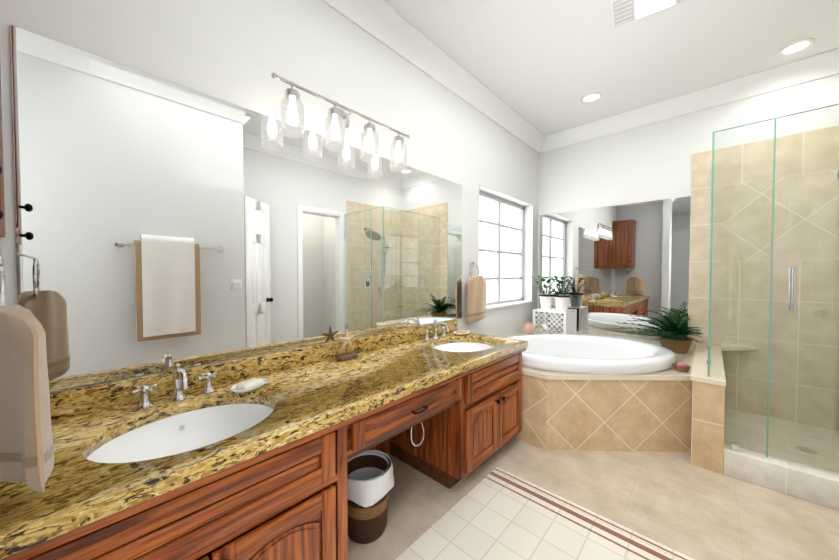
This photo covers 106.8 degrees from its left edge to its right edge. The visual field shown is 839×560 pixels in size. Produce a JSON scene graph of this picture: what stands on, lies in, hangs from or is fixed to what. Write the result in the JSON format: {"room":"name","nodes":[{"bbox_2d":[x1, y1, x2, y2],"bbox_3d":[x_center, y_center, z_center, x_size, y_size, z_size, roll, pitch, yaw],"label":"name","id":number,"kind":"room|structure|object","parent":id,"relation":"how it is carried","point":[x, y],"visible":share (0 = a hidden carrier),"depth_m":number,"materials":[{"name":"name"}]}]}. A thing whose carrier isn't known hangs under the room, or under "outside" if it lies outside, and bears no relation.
{"room":"bathroom","nodes":[
{"label":"bathroom","id":0,"kind":"room"},
{"bbox_2d":[0,0,538,453],"bbox_3d":[-1.112,-0.254,1.450,0.200,3.085,8.144,1,2,43],"label":"wall","id":1,"kind":"structure","parent":0,"point":[238,52],"depth_m":1.78,"materials":[{"name":"white paint"}]},
{"bbox_2d":[0,68,4,236],"bbox_3d":[-1.345,-0.690,0.734,0.418,1.110,0.453,1,2,43],"label":"upper cabinet","id":2,"kind":"object","parent":1,"relation":"attached to","point":[2,218],"visible":1,"depth_m":1.00,"materials":[{"name":"brown wood"}]},
{"bbox_2d":[10,25,461,391],"bbox_3d":[-0.477,-0.245,1.977,0.006,1.236,2.560,1,2,43],"label":"vanity mirror","id":3,"kind":"object","parent":1,"relation":"attached to","point":[163,225],"visible":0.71,"depth_m":1.39,"materials":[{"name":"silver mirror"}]},
{"bbox_2d":[50,319,457,422],"bbox_3d":[-0.652,0.431,1.794,0.022,0.100,2.912,1,2,43],"label":"backsplash","id":4,"kind":"structure","parent":1,"relation":"attached to","point":[64,404],"depth_m":1.49,"materials":[{"name":"stone"}]},
{"bbox_2d":[271,73,409,171],"bbox_3d":[-0.423,-0.912,1.884,0.194,0.312,0.947,1,2,43],"label":"sconce","id":5,"kind":"object","parent":1,"relation":"attached to","point":[339,117],"visible":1,"depth_m":1.76,"materials":[{"name":"glass"}]},
{"bbox_2d":[321,0,544,152],"bbox_3d":[0.023,-1.742,2.388,0.135,0.149,4.776,1,2,43],"label":"crown molding","id":6,"kind":"structure","parent":1,"relation":"attached to","point":[385,24],"depth_m":2.46,"materials":[{"name":"white"}]},
{"bbox_2d":[479,191,533,309],"bbox_3d":[0.991,-0.337,3.655,0.181,1.267,1.287,1,2,43],"label":"window","id":7,"kind":"structure","parent":1,"relation":"in","point":[501,246],"depth_m":3.76,"materials":[{"name":"grey"}]},
{"bbox_2d":[466,262,485,323],"bbox_3d":[0.544,0.114,2.988,0.136,0.577,0.300,1,2,43],"label":"towel ring","id":8,"kind":"object","parent":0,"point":[475,298],"depth_m":2.92,"materials":[{"name":"beige fabric"}]},
{"bbox_2d":[348,438,838,559],"bbox_3d":[0.388,1.370,0.088,4.300,0.100,8.144,1,2,43],"label":"floor","id":9,"kind":"structure","parent":0,"point":[679,502],"depth_m":1.79,"materials":[{"name":"tile"}]},
{"bbox_2d":[0,347,526,559],"bbox_3d":[-0.406,0.909,1.572,0.698,0.755,2.906,1,2,43],"label":"bathroom vanity","id":10,"kind":"object","parent":9,"relation":"on","point":[287,500],"depth_m":1.10,"materials":[{"name":"brown wood"}]},
{"bbox_2d":[0,331,527,550],"bbox_3d":[-0.408,0.509,1.568,0.688,0.045,2.912,1,2,43],"label":"countertop","id":11,"kind":"structure","parent":10,"relation":"on","point":[312,395],"depth_m":1.10,"materials":[{"name":"stone"}]},
{"bbox_2d":[132,363,219,410],"bbox_3d":[-0.960,0.417,1.252,0.173,0.152,0.280,1,2,43],"label":"faucet","id":12,"kind":"object","parent":11,"relation":"on","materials":[{"name":"silver metal"}]},
{"bbox_2d":[84,391,287,482],"bbox_3d":[-0.800,0.613,1.107,0.495,0.167,0.594,1,2,43],"label":"sink","id":13,"kind":"object","parent":11,"relation":"in","point":[113,450],"depth_m":1.20,"materials":[{"name":"white ceramic"}]},
{"bbox_2d":[230,378,266,392],"bbox_3d":[-0.764,0.470,1.399,0.122,0.038,0.159,1,2,43],"label":"soap dish","id":14,"kind":"object","parent":11,"relation":"on","point":[250,385],"visible":1,"depth_m":1.37,"materials":[{"name":"white ceramic"}]},
{"bbox_2d":[336,329,357,360],"bbox_3d":[-0.442,0.387,1.890,0.070,0.182,0.120,1,2,43],"label":"starfish","id":15,"kind":"object","parent":11,"relation":"on","point":[347,338],"visible":1,"depth_m":1.87,"materials":[{"name":"brown"}]},
{"bbox_2d":[420,320,451,342],"bbox_3d":[0.165,0.390,2.459,0.173,0.152,0.280,1,2,43],"label":"faucet","id":16,"kind":"object","parent":11,"relation":"on","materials":[{"name":"silver metal"}]},
{"bbox_2d":[453,329,469,334],"bbox_3d":[0.359,0.442,2.648,0.118,0.038,0.162,1,2,43],"label":"soap dish","id":17,"kind":"object","parent":11,"relation":"on","point":[461,332],"visible":1,"depth_m":2.62,"materials":[{"name":"white ceramic"}]},
{"bbox_2d":[432,339,499,354],"bbox_3d":[0.325,0.586,2.314,0.495,0.167,0.594,1,2,43],"label":"sink","id":18,"kind":"object","parent":11,"relation":"in","point":[461,346],"depth_m":2.53,"materials":[{"name":"white ceramic"}]},
{"bbox_2d":[411,422,423,445],"bbox_3d":[-0.053,0.860,1.921,0.180,0.252,0.168,1,2,43],"label":"hanging cord","id":19,"kind":"object","parent":10,"relation":"hanging from","point":[422,438],"visible":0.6,"depth_m":1.86,"materials":[{"name":"white plastic"}]},
{"bbox_2d":[347,450,393,543],"bbox_3d":[-0.277,1.117,1.614,0.284,0.335,0.284,1,2,43],"label":"basket","id":20,"kind":"object","parent":9,"relation":"on","point":[370,480],"visible":0.77,"depth_m":1.52,"materials":[{"name":"wicker"}]},
{"bbox_2d":[395,467,694,559],"bbox_3d":[0.358,1.289,1.192,1.010,0.010,1.580,1,2,43],"label":"bath mat","id":21,"kind":"object","parent":9,"relation":"on","point":[497,513],"visible":1,"depth_m":1.57,"materials":[{"name":"white tile"}]},
{"bbox_2d":[504,323,695,451],"bbox_3d":[1.562,0.869,3.003,1.626,0.770,1.859,1,2,43],"label":"tub","id":22,"kind":"object","parent":9,"relation":"on","point":[583,392],"visible":0.81,"depth_m":2.32,"materials":[{"name":"tile"}]},
{"bbox_2d":[522,322,534,334],"bbox_3d":[1.279,0.579,3.654,0.150,0.180,0.150,1,2,43],"label":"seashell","id":23,"kind":"object","parent":22,"relation":"on","point":[528,328],"visible":0.77,"depth_m":3.60,"materials":[{"name":"pink"}]},
{"bbox_2d":[530,275,577,334],"bbox_3d":[1.615,0.301,3.773,0.568,0.729,0.526,1,2,43],"label":"plant stand","id":24,"kind":"object","parent":22,"relation":"on","point":[561,301],"visible":0.92,"depth_m":3.74,"materials":[{"name":"white"}]},
{"bbox_2d":[613,309,701,353],"bbox_3d":[2.254,0.472,2.993,0.719,0.424,0.822,1,2,43],"label":"fern plant","id":25,"kind":"object","parent":22,"relation":"on","point":[670,338],"visible":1,"depth_m":2.95,"materials":[{"name":"green plant"}]},
{"bbox_2d":[672,362,690,371],"bbox_3d":[2.013,0.662,2.397,0.112,0.070,0.110,1,2,43],"label":"bowl","id":26,"kind":"object","parent":22,"relation":"on","point":[681,367],"visible":1,"depth_m":2.37,"materials":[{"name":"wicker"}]},
{"bbox_2d":[691,381,724,473],"bbox_3d":[2.396,0.971,2.587,0.160,0.585,1.339,1,2,43],"label":"wall tile","id":27,"kind":"structure","parent":9,"relation":"on","point":[707,434],"depth_m":2.10,"materials":[{"name":"beige tile"}]},
{"bbox_2d":[690,344,725,386],"bbox_3d":[2.389,0.664,2.578,0.176,0.030,1.351,1,2,43],"label":"half wall cap","id":28,"kind":"object","parent":27,"relation":"on","point":[699,371],"visible":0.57,"depth_m":2.34,"materials":[{"name":"beige stone"}]},
{"bbox_2d":[706,103,838,509],"bbox_3d":[2.745,0.135,2.233,0.991,2.272,1.326,1,2,43],"label":"shower","id":29,"kind":"object","parent":9,"relation":"on","point":[798,460],"visible":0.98,"depth_m":1.96,"materials":[{"name":"glass"}]},
{"bbox_2d":[721,343,756,350],"bbox_3d":[2.909,0.623,2.833,0.240,0.030,0.240,1,2,43],"label":"corner shelf","id":30,"kind":"object","parent":29,"relation":"attached to","point":[729,346],"depth_m":2.84,"materials":[{"name":"beige stone"}]},
{"bbox_2d":[383,0,838,135],"bbox_3d":[0.388,-1.815,0.017,4.300,0.100,8.144,1,2,43],"label":"ceiling","id":31,"kind":"structure","parent":0,"point":[544,67],"depth_m":2.41,"materials":[{"name":"white paint"}]},
{"bbox_2d":[581,92,601,102],"bbox_3d":[1.720,-1.828,3.120,0.187,0.011,0.187,0,1,-2],"label":"recessed light","id":32,"kind":"object","parent":31,"relation":"in","point":[594,96],"depth_m":3.12,"materials":[{"name":"white"}]},
{"bbox_2d":[610,0,687,28],"bbox_3d":[1.492,-1.791,1.966,0.480,0.034,0.280,1,2,35],"label":"ceiling vent","id":33,"kind":"object","parent":31,"relation":"in","point":[623,12],"visible":1,"depth_m":2.04,"materials":[{"name":"white metal"}]},
{"bbox_2d":[778,38,814,55],"bbox_3d":[2.934,-1.812,2.427,0.187,0.011,0.187,0,1,-2],"label":"recessed light","id":34,"kind":"object","parent":31,"relation":"in","point":[796,47],"depth_m":2.42,"materials":[{"name":"white"}]},
{"bbox_2d":[537,74,838,343],"bbox_3d":[3.169,-0.286,2.890,4.100,3.085,0.200,1,2,43],"label":"wall","id":35,"kind":"structure","parent":0,"point":[648,162],"depth_m":3.31,"materials":[{"name":"white paint"}]},
{"bbox_2d":[539,196,689,340],"bbox_3d":[2.176,-0.111,3.676,1.520,1.500,0.006,1,2,43],"label":"mirror","id":36,"kind":"object","parent":35,"relation":"attached to","point":[626,263],"visible":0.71,"depth_m":3.56,"materials":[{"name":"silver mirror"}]},
{"bbox_2d":[545,48,838,150],"bbox_3d":[2.542,-1.761,3.211,2.400,0.149,0.135,1,2,43],"label":"crown molding","id":37,"kind":"structure","parent":35,"relation":"attached to","point":[825,64],"depth_m":2.99,"materials":[{"name":"white"}]},
{"bbox_2d":[688,125,838,430],"bbox_3d":[3.149,-0.001,2.768,1.135,2.520,0.014,1,2,43],"label":"shower wall tile","id":38,"kind":"structure","parent":35,"relation":"attached to","point":[700,220],"depth_m":2.77,"materials":[{"name":"beige tile"}]},
{"bbox_3d":[-1.183,-0.231,0.450,1.060,3.085,0.484,1,2,43],"label":"door frame","id":39,"kind":"structure","parent":0,"visible":0},
{"bbox_2d":[0,250,54,491],"bbox_3d":[-1.010,0.169,0.733,0.373,0.607,0.198,1,2,43],"label":"towel","id":40,"kind":"object","parent":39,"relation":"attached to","point":[27,448],"visible":1,"depth_m":0.69,"materials":[{"name":"beige fabric"}]}
]}

